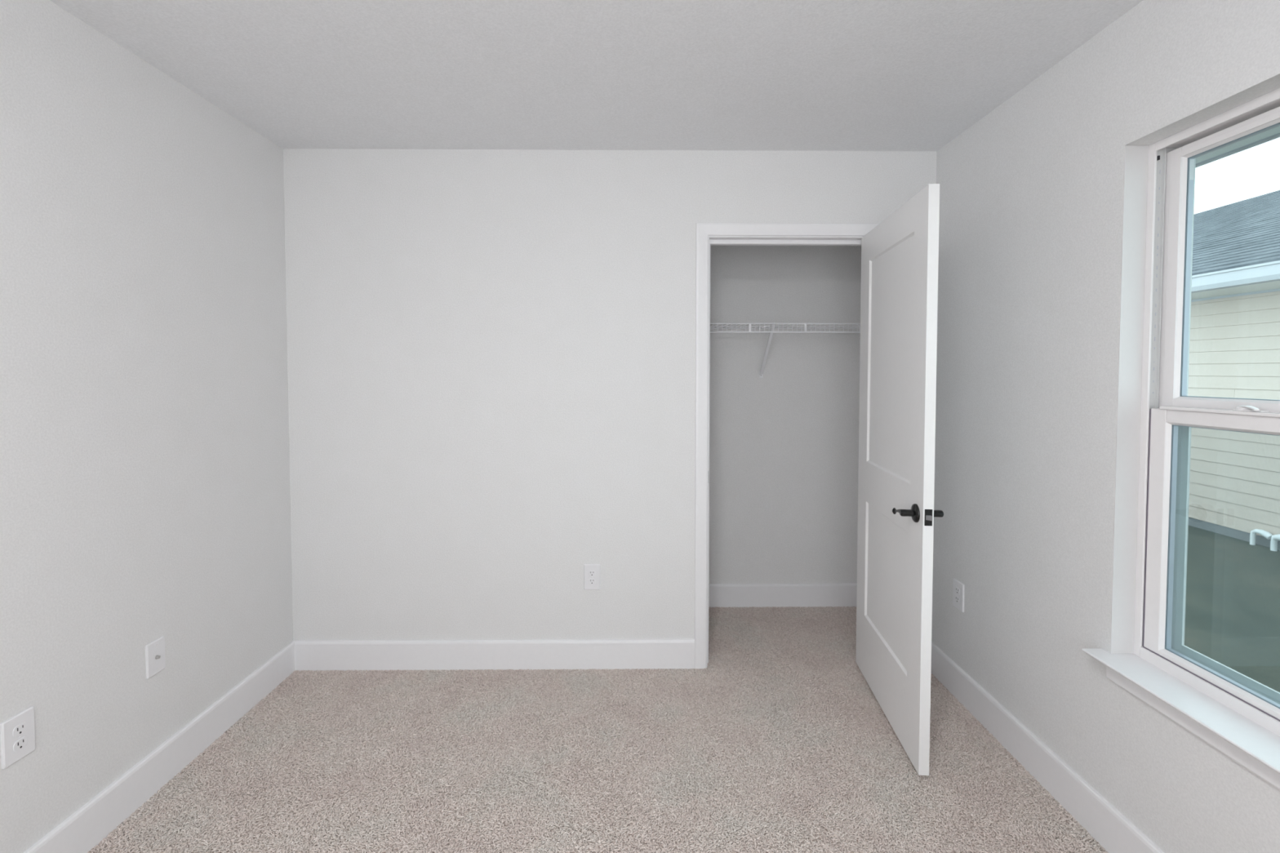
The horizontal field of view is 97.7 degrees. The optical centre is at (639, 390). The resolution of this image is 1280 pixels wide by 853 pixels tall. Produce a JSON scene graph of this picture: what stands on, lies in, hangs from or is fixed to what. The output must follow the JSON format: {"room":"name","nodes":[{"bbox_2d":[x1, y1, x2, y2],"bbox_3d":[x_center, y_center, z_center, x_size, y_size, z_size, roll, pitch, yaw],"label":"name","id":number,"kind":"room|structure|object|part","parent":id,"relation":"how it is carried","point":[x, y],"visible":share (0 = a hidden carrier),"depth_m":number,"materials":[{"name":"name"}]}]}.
{"room":"empty bedroom","nodes":[
{"label":"empty bedroom","id":0,"kind":"room"},
{"bbox_2d":[0,0,293,852],"bbox_3d":[-1.702,0.216,1.115,0.120,2.577,4.691,0,2,-1],"label":"wall","id":1,"kind":"structure","parent":0,"point":[145,492],"depth_m":1.79,"materials":[{"name":"grey paint"}]},
{"bbox_2d":[0,706,35,768],"bbox_3d":[-1.641,0.916,1.480,0.008,0.122,0.078,0,2,-1],"label":"wall outlet","id":2,"kind":"object","parent":1,"relation":"attached to","point":[17,732],"visible":1,"depth_m":1.47,"materials":[{"name":"white plastic"}]},
{"bbox_2d":[12,722,26,737],"bbox_3d":[-1.639,0.896,1.479,0.003,0.028,0.034,0,2,-1],"label":"receptacle","id":3,"kind":"object","parent":2,"relation":"attached to","point":[19,729],"depth_m":1.48,"materials":[{"name":"plastic"}]},
{"bbox_2d":[13,737,27,751],"bbox_3d":[-1.639,0.935,1.480,0.003,0.028,0.034,0,2,-1],"label":"receptacle","id":4,"kind":"object","parent":2,"relation":"attached to","point":[20,744],"depth_m":1.48,"materials":[{"name":"plastic"}]},
{"bbox_2d":[145,635,165,679],"bbox_3d":[-1.641,0.906,1.903,0.016,0.114,0.072,0,2,-1],"label":"cable jack","id":5,"kind":"object","parent":1,"relation":"attached to","point":[154,651],"visible":1,"depth_m":1.90,"materials":[{"name":"white plastic"}]},
{"bbox_2d":[23,640,295,852],"bbox_3d":[-1.632,1.328,0.802,0.014,0.143,3.750,0,2,-1],"label":"baseboard","id":6,"kind":"structure","parent":1,"relation":"attached to","point":[86,827],"depth_m":1.91,"materials":[{"name":"white paint"}]},
{"bbox_2d":[49,0,1142,151],"bbox_3d":[-0.093,-1.132,1.085,3.336,0.120,4.691,0,2,-1],"label":"ceiling","id":7,"kind":"structure","parent":0,"point":[771,75],"depth_m":1.89,"materials":[{"name":"paint"}]},
{"bbox_2d":[87,606,1108,852],"bbox_3d":[-0.169,1.446,1.170,3.186,0.116,4.691,0,2,-1],"label":"floor","id":8,"kind":"structure","parent":0,"point":[782,744],"depth_m":2.00,"materials":[{"name":"carpet"}]},
{"bbox_2d":[283,148,936,640],"bbox_3d":[-0.133,0.163,2.711,3.046,2.577,0.115,0,2,-1],"label":"wall","id":9,"kind":"structure","parent":0,"point":[491,353],"depth_m":2.64,"materials":[{"name":"grey paint"}]},
{"bbox_2d":[294,639,694,671],"bbox_3d":[-0.690,1.266,2.678,1.904,0.143,0.014,0,2,-1],"label":"baseboard","id":10,"kind":"structure","parent":9,"relation":"attached to","point":[576,654],"depth_m":2.67,"materials":[{"name":"white paint"}]},
{"bbox_2d":[583,564,599,590],"bbox_3d":[-0.229,0.890,2.672,0.078,0.122,0.008,0,2,-1],"label":"wall outlet","id":11,"kind":"object","parent":9,"relation":"attached to","point":[591,571],"visible":1,"depth_m":2.67,"materials":[{"name":"white plastic"}]},
{"bbox_2d":[588,578,595,584],"bbox_3d":[-0.229,0.910,2.670,0.034,0.028,0.003,0,2,-1],"label":"receptacle","id":12,"kind":"object","parent":11,"relation":"attached to","point":[591,581],"depth_m":2.67,"materials":[{"name":"plastic"}]},
{"bbox_2d":[588,570,595,576],"bbox_3d":[-0.229,0.871,2.669,0.034,0.028,0.003,0,2,-1],"label":"receptacle","id":13,"kind":"object","parent":11,"relation":"attached to","point":[591,573],"depth_m":2.67,"materials":[{"name":"plastic"}]},
{"bbox_2d":[694,222,879,669],"bbox_3d":[0.706,0.275,2.714,0.889,2.122,0.130,0,2,-1],"label":"trim","id":14,"kind":"structure","parent":9,"relation":"attached to","point":[708,234],"depth_m":2.64,"materials":[{"name":"white paint"}]},
{"bbox_3d":[0.291,0.277,2.653,0.057,2.122,0.016,0,2,-1],"label":"casing","id":15,"kind":"part","parent":14,"relation":"part of","materials":[{"name":"white paint"}]},
{"bbox_3d":[0.707,-0.755,2.622,0.889,0.057,0.016,0,2,-1],"label":"casing","id":16,"kind":"part","parent":14,"relation":"part of","materials":[{"name":"white paint"}]},
{"bbox_2d":[855,183,943,775],"bbox_3d":[1.022,0.309,2.283,0.143,2.029,0.776,0,2,6],"label":"door","id":17,"kind":"structure","parent":9,"relation":"in","point":[900,256],"depth_m":2.14,"materials":[{"name":"white paint"}]},
{"bbox_3d":[0.945,0.437,2.020,0.042,0.040,0.114,0,2,6],"label":"lever","id":18,"kind":"part","parent":17,"relation":"part of","materials":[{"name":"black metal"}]},
{"bbox_3d":[0.965,0.431,1.973,0.018,0.065,0.065,0,2,6],"label":"handle","id":19,"kind":"part","parent":17,"relation":"part of","materials":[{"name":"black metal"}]},
{"bbox_3d":[0.985,0.434,1.912,0.025,0.057,0.002,0,2,6],"label":"latch plate","id":20,"kind":"part","parent":17,"relation":"part of","materials":[{"name":"black metal"}]},
{"bbox_3d":[1.046,0.438,2.010,0.042,0.040,0.114,0,2,6],"label":"lever","id":21,"kind":"part","parent":17,"relation":"part of","materials":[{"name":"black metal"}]},
{"bbox_2d":[708,245,861,583],"bbox_3d":[0.510,0.140,3.419,1.746,2.577,0.120,0,2,-1],"label":"wall","id":22,"kind":"structure","parent":0,"point":[784,443],"depth_m":3.36,"materials":[{"name":"grey paint"}]},
{"bbox_2d":[708,583,857,608],"bbox_3d":[0.511,1.243,3.389,1.718,0.143,0.014,0,2,-1],"label":"baseboard","id":23,"kind":"structure","parent":22,"relation":"attached to","point":[720,595],"depth_m":3.38,"materials":[{"name":"white paint"}]},
{"bbox_2d":[710,322,860,377],"bbox_3d":[0.512,-0.224,3.193,1.740,0.304,0.309,0,2,-1],"label":"wire shelf","id":24,"kind":"object","parent":22,"relation":"attached to","point":[772,326],"visible":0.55,"depth_m":3.05,"materials":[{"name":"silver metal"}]},
{"bbox_3d":[0.511,-0.371,3.334,1.740,0.006,0.006,0,2,-1],"label":"rail","id":25,"kind":"part","parent":24,"relation":"part of","materials":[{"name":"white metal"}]},
{"bbox_3d":[0.512,-0.365,3.192,1.740,0.005,0.005,0,2,-1],"label":"rail","id":26,"kind":"part","parent":24,"relation":"part of","materials":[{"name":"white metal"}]},
{"bbox_3d":[0.514,-0.365,3.043,1.740,0.008,0.007,0,2,-1],"label":"rail","id":27,"kind":"part","parent":24,"relation":"part of","materials":[{"name":"white metal"}]},
{"bbox_3d":[0.514,-0.319,3.045,1.740,0.008,0.007,0,2,-1],"label":"rail","id":28,"kind":"part","parent":24,"relation":"part of","materials":[{"name":"white metal"}]},
{"bbox_2d":[931,0,1279,852],"bbox_3d":[1.489,0.406,1.150,0.170,2.957,4.691,0,2,-1],"label":"wall","id":29,"kind":"structure","parent":0,"point":[1031,193],"depth_m":1.85,"materials":[{"name":"grey paint"}]},
{"bbox_2d":[952,578,964,612],"bbox_3d":[1.388,0.893,2.443,0.008,0.122,0.078,0,2,-1],"label":"wall outlet","id":30,"kind":"object","parent":29,"relation":"attached to","point":[957,587],"visible":1,"depth_m":2.43,"materials":[{"name":"white plastic"}]},
{"bbox_2d":[955,595,959,603],"bbox_3d":[1.386,0.912,2.443,0.003,0.028,0.034,0,2,-1],"label":"receptacle","id":31,"kind":"object","parent":30,"relation":"attached to","point":[957,597],"depth_m":2.44,"materials":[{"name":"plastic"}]},
{"bbox_2d":[955,586,959,595],"bbox_3d":[1.386,0.873,2.442,0.003,0.028,0.034,0,2,-1],"label":"receptacle","id":32,"kind":"object","parent":30,"relation":"attached to","point":[957,588],"depth_m":2.44,"materials":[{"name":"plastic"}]},
{"bbox_2d":[930,641,1164,852],"bbox_3d":[1.400,1.328,0.830,0.014,0.143,3.750,0,2,-1],"label":"baseboard","id":33,"kind":"structure","parent":29,"relation":"attached to","point":[1103,821],"depth_m":1.90,"materials":[{"name":"white paint"}]},
{"bbox_2d":[1081,88,1279,790],"bbox_3d":[1.468,0.061,1.186,0.248,1.620,1.024,0,2,-1],"label":"window","id":34,"kind":"structure","parent":29,"relation":"in","point":[1233,713],"depth_m":1.58,"materials":[{"name":"white plastic"}]},
{"bbox_3d":[1.408,0.809,1.211,0.129,0.023,0.974,0,2,-1],"label":"sill","id":35,"kind":"part","parent":34,"relation":"part of","materials":[{"name":"white paint"}]},
{"bbox_3d":[1.521,0.059,1.187,0.096,1.505,0.914,0,2,-1],"label":"frame","id":36,"kind":"part","parent":34,"relation":"part of","materials":[{"name":"white plastic"}]},
{"bbox_3d":[1.492,0.415,1.198,0.021,0.701,0.867,0,2,-1],"label":"sash","id":37,"kind":"part","parent":34,"relation":"part of","materials":[{"name":"white plastic"}]},
{"bbox_3d":[1.523,-0.292,1.175,0.026,0.750,0.883,0,2,-1],"label":"sash","id":38,"kind":"part","parent":34,"relation":"part of","materials":[{"name":"white plastic"}]},
{"bbox_3d":[1.558,0.409,1.199,0.008,0.703,0.824,0,2,-1],"label":"screen frame","id":39,"kind":"part","parent":34,"relation":"part of","materials":[{"name":"white plastic"}]},
{"bbox_3d":[1.485,0.042,1.361,0.017,0.011,0.058,1,2,20],"label":"lock lever","id":40,"kind":"part","parent":34,"relation":"part of","materials":[{"name":"white plastic"}]},
{"bbox_2d":[1195,125,1279,168],"bbox_3d":[1.779,-0.867,1.135,0.410,0.217,9.000,0,2,-1],"label":"soffit","id":41,"kind":"structure","parent":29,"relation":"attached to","point":[1274,133],"depth_m":1.80,"materials":[{"name":"paint"}]},
{"label":"outside","id":42,"kind":"structure","parent":0,"visible":0},
{"bbox_2d":[1184,525,1279,691],"bbox_3d":[6.920,1.717,6.271,10.784,0.200,25.000,0,2,-1],"label":"ground","id":43,"kind":"structure","parent":42,"point":[1271,634],"depth_m":4.39,"materials":[{"name":"green plant"}]},
{"bbox_2d":[1187,190,1279,550],"bbox_3d":[10.513,-0.747,5.221,9.340,4.797,13.700,0,2,-1],"label":"house","id":44,"kind":"structure","parent":43,"relation":"on","point":[1234,341],"depth_m":6.15,"materials":[{"name":"beige"}]},
{"bbox_2d":[1249,528,1272,545],"bbox_3d":[6.477,1.540,5.836,0.066,0.182,0.200,0,2,-1],"label":"vent pipe","id":45,"kind":"object","parent":43,"relation":"on","point":[1253,534],"visible":0.66,"depth_m":5.86,"materials":[{"name":"white plastic"}]},
{"bbox_2d":[1270,534,1279,551],"bbox_3d":[6.479,1.545,5.660,0.068,0.183,0.163,0,2,-1],"label":"vent pipe","id":46,"kind":"object","parent":43,"relation":"on","point":[1273,535],"visible":0.66,"depth_m":5.70,"materials":[{"name":"white plastic"}]}
]}

